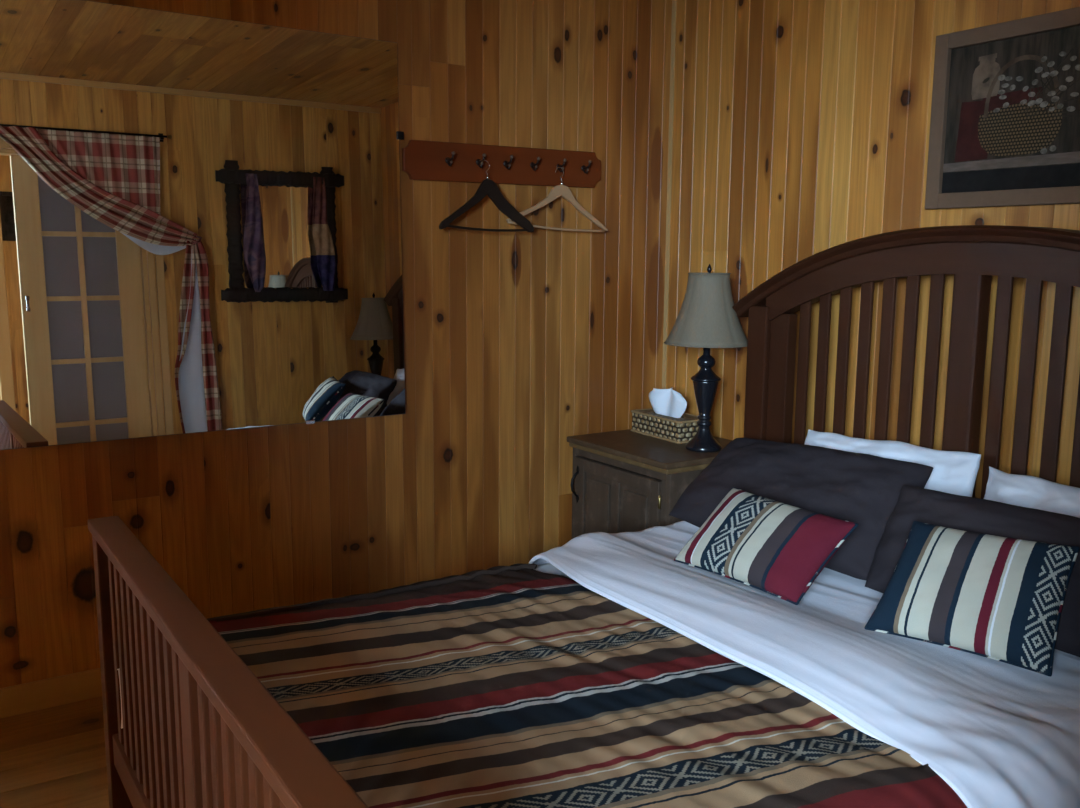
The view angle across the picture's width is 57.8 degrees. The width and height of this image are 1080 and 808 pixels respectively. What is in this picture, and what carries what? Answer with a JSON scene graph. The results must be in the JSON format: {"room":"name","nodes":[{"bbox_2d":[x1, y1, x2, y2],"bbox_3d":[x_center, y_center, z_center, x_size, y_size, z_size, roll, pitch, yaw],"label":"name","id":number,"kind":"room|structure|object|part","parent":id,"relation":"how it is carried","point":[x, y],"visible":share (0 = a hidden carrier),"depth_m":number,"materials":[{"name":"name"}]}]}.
{"room":"hotel room","nodes":[
{"label":"hotel room","id":0,"kind":"room"},
{"bbox_2d":[0,696,109,807],"bbox_3d":[-0.650,1.080,1.712,4.650,0.060,2.860,-5,10,-33],"label":"floor","id":1,"kind":"structure","parent":0,"point":[52,757],"depth_m":2.54,"materials":[{"name":"brown wood"}]},
{"bbox_2d":[87,225,1079,807],"bbox_3d":[0.315,0.288,2.158,2.174,1.386,1.662,-5,10,-33],"label":"bed","id":2,"kind":"object","parent":1,"relation":"on","point":[200,729],"visible":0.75,"depth_m":2.45,"materials":[{"name":"brown wood"}]},
{"bbox_3d":[-0.981,0.622,2.258,0.054,0.676,0.058,-5,10,-33],"label":"post","id":3,"kind":"part","parent":2,"relation":"part of","materials":[{"name":"brown wood"}]},
{"bbox_2d":[117,668,122,728],"bbox_3d":[-0.916,0.652,2.172,0.032,0.145,0.026,-5,10,-33],"label":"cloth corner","id":4,"kind":"object","parent":2,"relation":"attached to","point":[119,668],"visible":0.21,"depth_m":2.16,"materials":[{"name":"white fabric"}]},
{"bbox_3d":[-0.566,0.889,1.658,0.038,0.075,1.458,-5,10,-33],"label":"footboard rail","id":5,"kind":"part","parent":2,"relation":"part of","materials":[{"name":"brown wood"}]},
{"bbox_2d":[534,563,571,578],"bbox_3d":[0.296,0.661,2.191,1.973,0.226,1.420,-5,10,-33],"label":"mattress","id":6,"kind":"object","parent":2,"relation":"on","point":[548,568],"visible":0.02,"depth_m":2.73,"materials":[{"name":"white fabric"}]},
{"bbox_2d":[207,563,966,807],"bbox_3d":[-0.090,0.636,1.903,1.023,0.210,1.534,-5,10,-33],"label":"blanket","id":7,"kind":"object","parent":6,"relation":"on","point":[519,685],"visible":0.89,"depth_m":1.79,"materials":[{"name":"multicoloured fabric"}]},
{"bbox_2d":[528,521,1079,807],"bbox_3d":[0.699,0.547,2.428,1.022,0.259,1.576,-5,10,-33],"label":"sheet","id":8,"kind":"object","parent":6,"relation":"on","point":[999,734],"visible":0.68,"depth_m":1.94,"materials":[{"name":"white fabric"}]},
{"bbox_2d":[674,487,857,604],"bbox_3d":[0.548,0.342,2.413,0.209,0.183,0.420,-5,10,-33],"label":"cushion","id":9,"kind":"object","parent":8,"relation":"on","point":[775,548],"visible":1,"depth_m":2.35,"materials":[{"name":"fabric"}]},
{"bbox_2d":[668,437,932,579],"bbox_3d":[0.716,0.261,2.757,0.318,0.278,0.749,-5,10,-33],"label":"pillow","id":10,"kind":"object","parent":8,"relation":"on","point":[863,489],"visible":0.7,"depth_m":2.64,"materials":[{"name":"grey fabric"}]},
{"bbox_2d":[804,429,980,496],"bbox_3d":[0.963,0.228,2.786,0.162,0.268,0.584,-5,10,-33],"label":"pillow","id":11,"kind":"object","parent":8,"relation":"on","point":[953,472],"visible":0.32,"depth_m":2.63,"materials":[{"name":"white fabric"}]},
{"bbox_2d":[864,485,1079,656],"bbox_3d":[1.038,0.362,2.135,0.242,0.255,0.676,-6,11,-38],"label":"pillow","id":12,"kind":"object","parent":8,"relation":"on","point":[964,513],"visible":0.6,"depth_m":2.19,"materials":[{"name":"grey fabric"}]},
{"bbox_2d":[864,521,1079,676],"bbox_3d":[0.893,0.383,2.019,0.364,0.219,0.203,8,12,42],"label":"cushion","id":13,"kind":"object","parent":8,"relation":"on","point":[998,598],"visible":1,"depth_m":1.97,"materials":[{"name":"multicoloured fabric"}]},
{"bbox_2d":[984,466,1079,517],"bbox_3d":[1.273,0.315,2.327,0.150,0.242,0.496,-5,10,-33],"label":"pillow","id":14,"kind":"object","parent":8,"relation":"on","point":[1027,491],"visible":0.33,"depth_m":2.39,"materials":[{"name":"white fabric"}]},
{"bbox_3d":[0.748,0.236,3.338,0.080,1.140,0.085,-5,10,-33],"label":"post","id":15,"kind":"part","parent":2,"relation":"part of","materials":[{"name":"brown wood"}]},
{"bbox_3d":[1.160,-0.304,2.627,0.058,0.263,1.432,-5,10,-33],"label":"headboard rail","id":16,"kind":"part","parent":2,"relation":"part of","materials":[{"name":"brown wood"}]},
{"bbox_2d":[567,429,731,538],"bbox_3d":[0.449,0.452,3.603,0.500,0.630,0.572,-5,10,-33],"label":"nightstand","id":17,"kind":"object","parent":1,"relation":"on","point":[622,480],"visible":0.44,"depth_m":3.45,"materials":[{"name":"brown wood"}]},
{"bbox_3d":[0.128,0.301,3.647,0.035,0.140,0.016,-5,10,-33],"label":"handle","id":18,"kind":"part","parent":17,"relation":"part of","materials":[{"name":"black metal"}]},
{"bbox_3d":[0.269,0.455,3.503,0.024,0.460,0.491,-5,10,-33],"label":"door","id":19,"kind":"part","parent":17,"relation":"part of","materials":[{"name":"brown wood"}]},
{"bbox_3d":[0.457,0.170,3.565,0.465,0.018,0.562,-5,10,-33],"label":"moulding","id":20,"kind":"part","parent":17,"relation":"part of","materials":[{"name":"brown wood"}]},
{"bbox_2d":[630,408,698,443],"bbox_3d":[0.487,0.079,3.685,0.148,0.086,0.302,-5,10,-30],"label":"tissue box cover","id":21,"kind":"object","parent":17,"relation":"on","point":[683,429],"visible":0.69,"depth_m":3.61,"materials":[{"name":"beige wicker"}]},
{"bbox_2d":[648,387,686,417],"bbox_3d":[0.482,-0.006,3.681,0.049,0.118,0.206,-5,10,-33],"label":"tissue","id":22,"kind":"object","parent":21,"relation":"in","point":[667,402],"visible":0.93,"depth_m":3.70,"materials":[{"name":"paper"}]},
{"bbox_2d":[664,264,746,451],"bbox_3d":[0.578,-0.160,3.393,0.294,0.645,0.294,-5,10,-33],"label":"table lamp","id":23,"kind":"object","parent":17,"relation":"on","point":[706,319],"visible":0.97,"depth_m":3.30,"materials":[{"name":"beige fabric"}]},
{"bbox_3d":[0.578,-0.209,3.385,0.294,0.004,0.294,-5,10,-33],"label":"shade trim","id":24,"kind":"part","parent":23,"relation":"part of","materials":[{"name":"beige fabric"}]},
{"bbox_3d":[0.579,-0.328,3.368,0.289,0.241,0.289,-5,10,-33],"label":"lamp shade","id":25,"kind":"part","parent":23,"relation":"part of","materials":[{"name":"beige fabric"}]},
{"bbox_3d":[0.580,-0.447,3.349,0.144,0.004,0.144,-5,10,-33],"label":"shade trim","id":26,"kind":"part","parent":23,"relation":"part of","materials":[{"name":"beige fabric"}]},
{"bbox_2d":[0,0,671,687],"bbox_3d":[-1.401,-0.270,2.732,4.470,2.290,0.120,-5,10,-33],"label":"wall","id":27,"kind":"structure","parent":0,"point":[517,345],"depth_m":3.36,"materials":[{"name":"orange wood"}]},
{"bbox_2d":[0,668,101,717],"bbox_3d":[-1.373,0.829,2.842,4.470,0.085,0.014,-5,10,-33],"label":"baseboard","id":28,"kind":"structure","parent":27,"relation":"attached to","point":[79,686],"depth_m":2.81,"materials":[{"name":"brown wood"}]},
{"bbox_2d":[0,0,404,449],"bbox_3d":[-1.227,-0.493,2.731,1.862,1.210,0.026,-5,9,-33],"label":"wall mirror","id":29,"kind":"object","parent":27,"relation":"attached to","point":[200,216],"visible":1,"depth_m":2.85,"materials":[{"name":"white mirror"}]},
{"bbox_2d":[401,140,600,187],"bbox_3d":[-0.101,-0.830,3.395,0.802,0.128,0.068,-6,11,-33],"label":"coat rack","id":30,"kind":"object","parent":27,"relation":"attached to","point":[423,160],"visible":0.99,"depth_m":3.38,"materials":[{"name":"brown wood"}]},
{"bbox_2d":[439,160,533,231],"bbox_3d":[-0.177,-0.704,3.308,0.369,0.236,0.014,-5,10,-33],"label":"clothes hanger","id":31,"kind":"object","parent":30,"relation":"hanging from","point":[488,187],"visible":1,"depth_m":3.31,"materials":[{"name":"brown wood"}]},
{"bbox_2d":[506,167,607,231],"bbox_3d":[0.068,-0.733,3.498,0.437,0.226,0.014,-5,10,-33],"label":"clothes hanger","id":32,"kind":"object","parent":30,"relation":"hanging from","point":[562,190],"visible":0.95,"depth_m":3.50,"materials":[{"name":"brown wood"}]},
{"bbox_2d":[666,0,1079,498],"bbox_3d":[1.282,-0.255,2.775,0.060,2.290,2.760,-5,10,-33],"label":"wall","id":33,"kind":"structure","parent":0,"point":[801,128],"depth_m":3.19,"materials":[{"name":"brown wood"}]},
{"bbox_2d":[662,0,676,388],"bbox_3d":[0.503,-0.473,3.881,0.006,2.205,0.020,-5,10,-33],"label":"trim","id":34,"kind":"structure","parent":33,"relation":"attached to","point":[674,2],"depth_m":3.82,"materials":[{"name":"brown wood"}]},
{"bbox_2d":[925,7,1079,208],"bbox_3d":[1.331,-0.766,2.545,0.024,0.486,0.704,-5,10,-33],"label":"framed picture","id":35,"kind":"object","parent":33,"relation":"attached to","point":[1005,120],"visible":1,"depth_m":2.65,"materials":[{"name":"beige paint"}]}
]}

